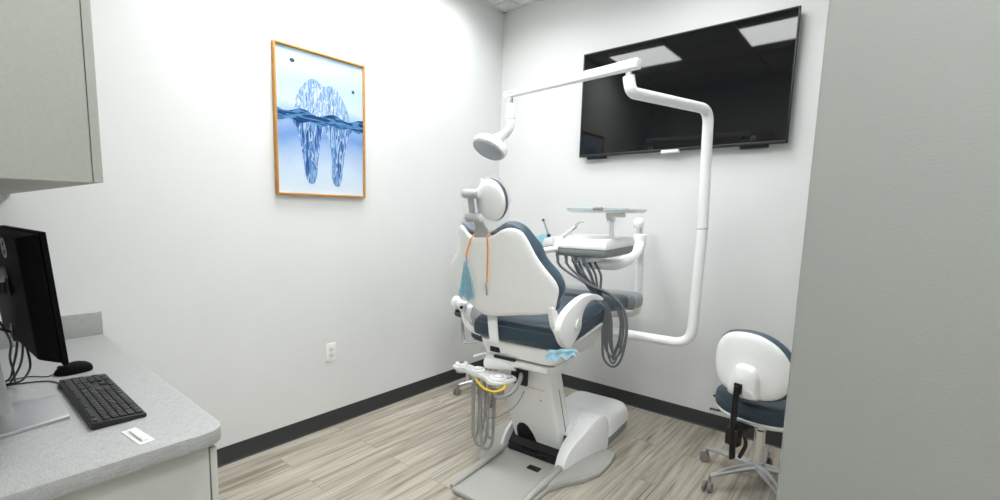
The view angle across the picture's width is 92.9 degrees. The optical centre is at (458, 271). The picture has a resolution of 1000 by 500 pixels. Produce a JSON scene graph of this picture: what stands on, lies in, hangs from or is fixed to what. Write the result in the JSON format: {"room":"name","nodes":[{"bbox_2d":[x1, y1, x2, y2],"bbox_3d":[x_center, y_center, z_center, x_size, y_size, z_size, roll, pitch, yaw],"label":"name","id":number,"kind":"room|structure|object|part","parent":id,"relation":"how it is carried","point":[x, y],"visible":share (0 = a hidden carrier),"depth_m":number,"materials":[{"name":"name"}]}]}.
{"room":"dental clinic","nodes":[
{"label":"dental clinic","id":0,"kind":"room"},
{"bbox_2d":[0,0,503,448],"bbox_3d":[-1.453,-0.462,2.315,0.120,3.098,5.300,7,9,42],"label":"wall","id":1,"kind":"structure","parent":0,"point":[233,291],"depth_m":2.66,"materials":[{"name":"paint"}]},
{"bbox_2d":[0,311,102,348],"bbox_3d":[-1.812,0.253,1.911,0.019,0.103,0.609,7,9,42],"label":"backsplash","id":2,"kind":"structure","parent":1,"relation":"attached to","point":[90,323],"depth_m":2.07,"materials":[{"name":"grey stone"}]},
{"bbox_2d":[271,39,365,197],"bbox_3d":[-0.818,-0.875,2.850,0.030,0.829,0.608,7,9,42],"label":"framed picture","id":3,"kind":"object","parent":1,"relation":"attached to","point":[318,98],"visible":1,"depth_m":2.82,"materials":[{"name":"blue paper"}]},
{"bbox_2d":[326,342,335,361],"bbox_3d":[-0.825,0.520,3.060,0.009,0.118,0.072,7,9,42],"label":"wall outlet","id":4,"kind":"object","parent":1,"relation":"attached to","point":[330,348],"visible":1,"depth_m":3.06,"materials":[{"name":"white plastic"}]},
{"bbox_2d":[217,359,485,467],"bbox_3d":[-0.654,0.941,3.305,0.016,0.100,2.950,7,9,42],"label":"baseboard","id":5,"kind":"structure","parent":1,"relation":"attached to","point":[246,448],"depth_m":3.09,"materials":[{"name":"black plastic"}]},
{"bbox_2d":[218,369,780,499],"bbox_3d":[-0.176,1.293,1.342,3.800,0.100,5.300,7,9,42],"label":"floor","id":6,"kind":"structure","parent":0,"point":[412,448],"depth_m":2.69,"materials":[{"name":"grey wood"}]},
{"bbox_2d":[50,445,218,499],"bbox_3d":[-1.337,0.799,1.532,1.326,0.791,0.583,7,9,42],"label":"base cabinet","id":7,"kind":"object","parent":6,"relation":"on","point":[194,475],"visible":0.29,"depth_m":1.18,"materials":[{"name":"beige laminate"}]},
{"bbox_2d":[0,311,220,499],"bbox_3d":[-1.316,0.336,1.469,1.358,0.141,0.609,7,9,42],"label":"countertop","id":8,"kind":"structure","parent":7,"relation":"on","point":[54,460],"depth_m":1.22,"materials":[{"name":"grey stone"}]},
{"bbox_2d":[0,225,69,438],"bbox_3d":[-1.228,0.134,1.309,0.627,0.510,0.165,7,9,42],"label":"monitor","id":9,"kind":"object","parent":8,"relation":"on","point":[29,306],"visible":1,"depth_m":1.16,"materials":[{"name":"black plastic"}]},
{"bbox_3d":[-1.168,0.043,1.294,0.535,0.325,0.034,7,9,39],"label":"panel","id":10,"kind":"part","parent":9,"relation":"part of","materials":[{"name":"black plastic"}]},
{"bbox_2d":[9,361,92,380],"bbox_3d":[-1.395,0.335,1.570,0.070,0.038,0.292,8,10,44],"label":"computer mouse","id":11,"kind":"object","parent":8,"relation":"on","point":[75,367],"visible":0.88,"depth_m":1.61,"materials":[{"name":"black plastic"}]},
{"bbox_3d":[-1.438,0.353,1.536,0.057,0.009,0.188,6,9,37],"label":"cord","id":12,"kind":"part","parent":11,"relation":"part of","materials":[{"name":"black plastic"}]},
{"bbox_2d":[8,373,146,429],"bbox_3d":[-1.182,0.374,1.353,0.562,0.022,0.354,7,9,42],"label":"keyboard","id":13,"kind":"object","parent":8,"relation":"on","point":[98,399],"visible":1,"depth_m":1.36,"materials":[{"name":"plastic"}]},
{"bbox_3d":[-1.369,0.362,1.469,0.251,0.010,0.124,-3,8,-29],"label":"cord","id":14,"kind":"part","parent":13,"relation":"part of","materials":[{"name":"black plastic"}]},
{"bbox_2d":[121,427,154,444],"bbox_3d":[-0.805,0.408,1.187,0.112,0.009,0.034,6,9,35],"label":"label","id":15,"kind":"object","parent":8,"relation":"on","point":[134,434],"visible":1,"depth_m":1.18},
{"bbox_3d":[-0.819,0.784,1.443,0.440,0.682,0.016,7,9,42],"label":"door","id":16,"kind":"part","parent":7,"relation":"part of","materials":[{"name":"grey laminate"}]},
{"bbox_2d":[453,311,496,407],"bbox_3d":[0.250,0.627,3.700,0.590,0.658,0.605,-1,7,-16],"label":"stool","id":17,"kind":"object","parent":6,"relation":"on","point":[477,338],"visible":0.23,"depth_m":3.67,"materials":[{"name":"metal"}]},
{"bbox_3d":[0.122,0.855,3.689,0.249,0.060,0.063,-1,7,-16],"label":"leg","id":18,"kind":"part","parent":17,"relation":"part of","materials":[{"name":"metal"}]},
{"bbox_2d":[471,332,482,341],"bbox_3d":[0.276,0.474,3.680,0.360,0.072,0.360,-1,7,-16],"label":"seat cushion","id":19,"kind":"object","parent":17,"relation":"on","point":[475,336],"depth_m":3.57,"materials":[{"name":"leather"}]},
{"bbox_2d":[449,178,642,499],"bbox_3d":[0.541,0.275,2.825,0.833,1.582,1.552,6,9,38],"label":"dental chair","id":20,"kind":"object","parent":6,"relation":"on","point":[528,310],"visible":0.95,"depth_m":2.45,"materials":[{"name":"white plastic"}]},
{"bbox_3d":[0.210,0.207,2.839,0.036,0.239,0.520,6,9,38],"label":"armrest","id":21,"kind":"part","parent":20,"relation":"part of","materials":[{"name":"white plastic"}]},
{"bbox_2d":[465,231,490,294],"bbox_3d":[0.097,-0.042,2.344,0.155,0.326,0.088,6,9,35],"label":"holder","id":22,"kind":"object","parent":20,"relation":"on","point":[466,260],"visible":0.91,"depth_m":2.33,"materials":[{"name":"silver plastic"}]},
{"bbox_2d":[459,260,475,299],"bbox_3d":[0.035,0.046,2.433,0.109,0.217,0.063,6,9,35],"label":"bib","id":23,"kind":"object","parent":22,"relation":"hanging from","point":[465,290],"visible":1,"depth_m":2.43,"materials":[{"name":"blue paper"}]},
{"bbox_2d":[453,352,528,449],"bbox_3d":[0.140,0.706,2.579,0.428,0.538,0.204,6,9,38],"label":"dental assistant instrument holder","id":24,"kind":"object","parent":20,"relation":"attached to","point":[493,380],"visible":0.95,"depth_m":2.54,"materials":[{"name":"white plastic"}]},
{"bbox_3d":[0.118,0.552,2.558,0.392,0.024,0.164,6,9,38],"label":"holder plate","id":25,"kind":"part","parent":24,"relation":"part of","materials":[{"name":"white plastic"}]},
{"bbox_3d":[0.193,0.467,2.583,0.285,0.061,0.037,7,9,42],"label":"lever","id":26,"kind":"part","parent":24,"relation":"part of","materials":[{"name":"white plastic"}]},
{"bbox_2d":[511,368,528,385],"bbox_3d":[0.325,0.556,2.526,0.100,0.090,0.020,6,9,38],"label":"socket","id":27,"kind":"object","parent":24,"relation":"attached to","point":[518,372],"depth_m":2.50,"materials":[{"name":"black plastic"}]},
{"bbox_3d":[0.195,0.408,2.534,0.060,0.040,0.012,6,9,38],"label":"rating plate","id":28,"kind":"part","parent":20,"relation":"part of","materials":[{"name":"black plastic"}]},
{"bbox_2d":[485,178,507,220],"bbox_3d":[0.160,-0.336,2.218,0.167,0.198,0.076,6,9,38],"label":"cushion","id":29,"kind":"object","parent":20,"relation":"on","point":[496,197],"depth_m":2.17,"materials":[{"name":"plastic"}]},
{"bbox_2d":[458,221,565,309],"bbox_3d":[0.220,-0.024,2.374,0.632,0.464,0.208,6,9,38],"label":"backrest cushion","id":30,"kind":"object","parent":20,"relation":"on","point":[521,276],"depth_m":2.26,"materials":[{"name":"white plastic"}]},
{"bbox_3d":[0.375,1.057,2.643,0.735,0.068,0.930,6,9,38],"label":"floor plate","id":31,"kind":"part","parent":20,"relation":"part of","materials":[{"name":"white plastic"}]},
{"bbox_2d":[474,295,603,349],"bbox_3d":[0.489,0.254,2.692,0.539,0.159,0.732,6,9,38],"label":"seat cushion","id":32,"kind":"object","parent":20,"relation":"on","point":[534,332],"depth_m":2.45,"materials":[{"name":"leather"}]},
{"bbox_3d":[0.547,0.373,2.765,0.487,0.202,0.830,6,9,38],"label":"seat frame","id":33,"kind":"part","parent":20,"relation":"part of","materials":[{"name":"white plastic"}]},
{"bbox_2d":[545,349,577,361],"bbox_3d":[0.482,0.393,2.217,0.150,0.066,0.021,2,7,11],"label":"blue wipe","id":34,"kind":"object","parent":20,"relation":"hanging from","point":[554,355],"visible":1,"depth_m":2.22,"materials":[{"name":"paper"}]},
{"bbox_3d":[0.615,0.239,2.397,0.036,0.239,0.520,6,9,38],"label":"armrest","id":35,"kind":"part","parent":20,"relation":"part of","materials":[{"name":"white plastic"}]},
{"bbox_2d":[535,218,645,367],"bbox_3d":[0.919,0.079,3.048,0.584,0.854,0.891,6,9,38],"label":"dental delivery unit","id":36,"kind":"object","parent":20,"relation":"attached to","point":[588,249],"visible":0.94,"depth_m":2.76,"materials":[{"name":"white plastic"}]},
{"bbox_2d":[542,219,550,236],"bbox_3d":[0.531,-0.247,2.858,0.064,0.143,0.023,5,8,28],"label":"dental handpiece","id":37,"kind":"object","parent":36,"relation":"in","point":[543,220],"visible":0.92,"depth_m":2.85,"materials":[{"name":"black plastic"}]},
{"bbox_3d":[0.523,-0.129,2.822,0.137,0.061,0.037,3,7,13],"label":"handle","id":38,"kind":"part","parent":36,"relation":"part of","materials":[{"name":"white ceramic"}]},
{"bbox_2d":[561,221,583,238],"bbox_3d":[0.665,-0.244,2.771,0.132,0.106,0.026,6,8,33],"label":"syringe","id":39,"kind":"object","parent":36,"relation":"on","point":[576,224],"visible":1,"depth_m":2.77,"materials":[{"name":"white plastic"}]},
{"bbox_3d":[0.766,-0.084,2.830,0.130,0.040,0.140,6,9,38],"label":"arm mount","id":40,"kind":"part","parent":36,"relation":"part of","materials":[{"name":"plastic"}]},
{"bbox_2d":[567,207,646,240],"bbox_3d":[0.847,-0.275,2.733,0.388,0.187,0.310,6,9,38],"label":"tray","id":41,"kind":"object","parent":36,"relation":"attached to","point":[611,213],"visible":0.97,"depth_m":2.65,"materials":[{"name":"white plastic"}]},
{"bbox_3d":[0.876,-0.241,2.701,0.052,0.129,0.052,6,9,38],"label":"post","id":42,"kind":"part","parent":41,"relation":"part of","materials":[{"name":"white plastic"}]},
{"bbox_3d":[1.027,-0.108,3.027,0.676,0.175,0.145,-5,10,-42],"label":"swing arm","id":43,"kind":"part","parent":36,"relation":"part of","materials":[{"name":"white plastic"}]},
{"bbox_3d":[1.042,0.069,3.206,0.277,0.586,0.462,6,9,38],"label":"support post","id":44,"kind":"part","parent":36,"relation":"part of","materials":[{"name":"white plastic"}]},
{"bbox_3d":[1.242,-0.334,3.265,0.074,0.076,0.074,6,9,38],"label":"round knob","id":45,"kind":"part","parent":36,"relation":"part of","materials":[{"name":"white plastic"}]},
{"bbox_2d":[473,58,713,346],"bbox_3d":[0.662,-0.305,2.672,1.246,1.428,0.633,6,9,38],"label":"light","id":46,"kind":"object","parent":20,"relation":"attached to","point":[492,147],"visible":0.97,"depth_m":2.52,"materials":[{"name":"white plastic"}]},
{"bbox_3d":[0.536,-0.973,2.420,0.046,0.044,0.821,-5,9,-41],"label":"swing arm","id":47,"kind":"part","parent":46,"relation":"part of","materials":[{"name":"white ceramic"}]},
{"bbox_3d":[1.057,0.073,2.772,0.677,0.667,0.054,6,9,38],"label":"post","id":48,"kind":"part","parent":46,"relation":"part of","materials":[{"name":"white metal"}]},
{"bbox_3d":[1.042,-0.563,2.354,0.669,0.700,0.067,-3,8,-29],"label":"post","id":49,"kind":"part","parent":46,"relation":"part of","materials":[{"name":"white metal"}]},
{"bbox_2d":[565,391,627,444],"bbox_3d":[0.869,0.950,3.150,0.408,0.174,0.430,6,9,38],"label":"utility box","id":50,"kind":"object","parent":6,"relation":"on","point":[616,412],"visible":0.53,"depth_m":3.10,"materials":[{"name":"grey plastic"}]},
{"bbox_2d":[699,329,790,493],"bbox_3d":[1.560,0.699,2.468,0.614,0.864,0.588,-3,8,-32],"label":"stool","id":51,"kind":"object","parent":6,"relation":"on","point":[753,367],"visible":0.8,"depth_m":2.30,"materials":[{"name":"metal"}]},
{"bbox_3d":[1.485,1.012,2.616,0.060,0.060,0.249,-3,8,-32],"label":"leg","id":52,"kind":"part","parent":51,"relation":"part of","materials":[{"name":"metal"}]},
{"bbox_3d":[1.414,1.030,2.459,0.248,0.060,0.060,0,7,-11],"label":"leg","id":53,"kind":"part","parent":51,"relation":"part of","materials":[{"name":"metal"}]},
{"bbox_3d":[1.373,0.849,2.289,0.025,0.122,0.042,-3,8,-32],"label":"knob lever","id":54,"kind":"part","parent":51,"relation":"part of","materials":[{"name":"black plastic"}]},
{"bbox_2d":[715,384,785,427],"bbox_3d":[1.582,0.682,2.464,0.410,0.095,0.444,-3,8,-32],"label":"seat cushion","id":55,"kind":"object","parent":51,"relation":"on","point":[760,414],"depth_m":2.33,"materials":[{"name":"leather"}]},
{"bbox_2d":[718,329,790,401],"bbox_3d":[1.443,0.452,2.317,0.100,0.342,0.378,-3,8,-32],"label":"backrest cushion","id":56,"kind":"object","parent":51,"relation":"on","point":[773,366],"depth_m":2.22,"materials":[{"name":"white plastic"}]},
{"bbox_3d":[1.546,1.047,2.337,0.060,0.060,0.248,2,7,7],"label":"leg","id":57,"kind":"part","parent":51,"relation":"part of","materials":[{"name":"metal"}]},
{"bbox_3d":[1.669,1.017,2.599,0.060,0.060,0.248,8,10,43],"label":"leg","id":58,"kind":"part","parent":51,"relation":"part of","materials":[{"name":"metal"}]},
{"bbox_3d":[1.703,1.040,2.423,0.248,0.060,0.060,4,8,25],"label":"leg","id":59,"kind":"part","parent":51,"relation":"part of","materials":[{"name":"metal"}]},
{"bbox_2d":[488,0,535,9],"bbox_3d":[-0.119,-1.881,0.951,3.800,0.100,5.300,7,9,42],"label":"ceiling","id":60,"kind":"structure","parent":0,"point":[509,5],"depth_m":3.84,"materials":[{"name":"tile"}]},
{"bbox_2d":[479,0,543,13],"bbox_3d":[0.479,-1.892,1.579,3.450,0.010,3.530,7,9,42],"label":"trim","id":61,"kind":"structure","parent":60,"relation":"attached to","point":[495,6],"depth_m":3.85,"materials":[{"name":"metal"}]},
{"bbox_2d":[498,0,828,432],"bbox_3d":[1.656,-0.507,3.131,3.800,3.098,0.120,7,9,42],"label":"wall","id":62,"kind":"structure","parent":0,"point":[759,197],"depth_m":3.29,"materials":[{"name":"paint"}]},
{"bbox_2d":[561,373,782,448],"bbox_3d":[1.603,0.989,3.247,3.450,0.100,0.016,7,9,42],"label":"baseboard","id":63,"kind":"structure","parent":62,"relation":"attached to","point":[694,416],"depth_m":3.37,"materials":[{"name":"black plastic"}]},
{"bbox_2d":[579,5,801,159],"bbox_3d":[1.427,-1.169,3.137,1.317,0.763,0.072,7,9,42],"label":"television","id":64,"kind":"object","parent":62,"relation":"attached to","point":[743,69],"visible":0.98,"depth_m":3.00,"materials":[{"name":"black plastic"}]},
{"bbox_2d":[776,0,999,499],"bbox_3d":[0.927,-0.188,0.439,0.948,3.098,0.120,7,9,42],"label":"wall","id":65,"kind":"structure","parent":0,"point":[893,392],"depth_m":0.66,"materials":[{"name":"grey paint"}]},
{"bbox_3d":[-0.772,-0.217,0.421,3.450,3.100,0.120,7,9,42],"label":"wall","id":66,"kind":"structure","parent":0,"visible":0},
{"bbox_2d":[0,0,102,193],"bbox_3d":[-1.329,-0.697,1.195,1.504,0.956,0.351,7,9,42],"label":"upper cabinet","id":67,"kind":"object","parent":66,"relation":"attached to","point":[50,131],"visible":1,"depth_m":0.82,"materials":[{"name":"beige laminate"}]},
{"bbox_3d":[-0.844,-0.663,0.985,0.499,0.954,0.014,7,9,42],"label":"door","id":68,"kind":"part","parent":67,"relation":"part of","materials":[{"name":"beige laminate"}]}
]}

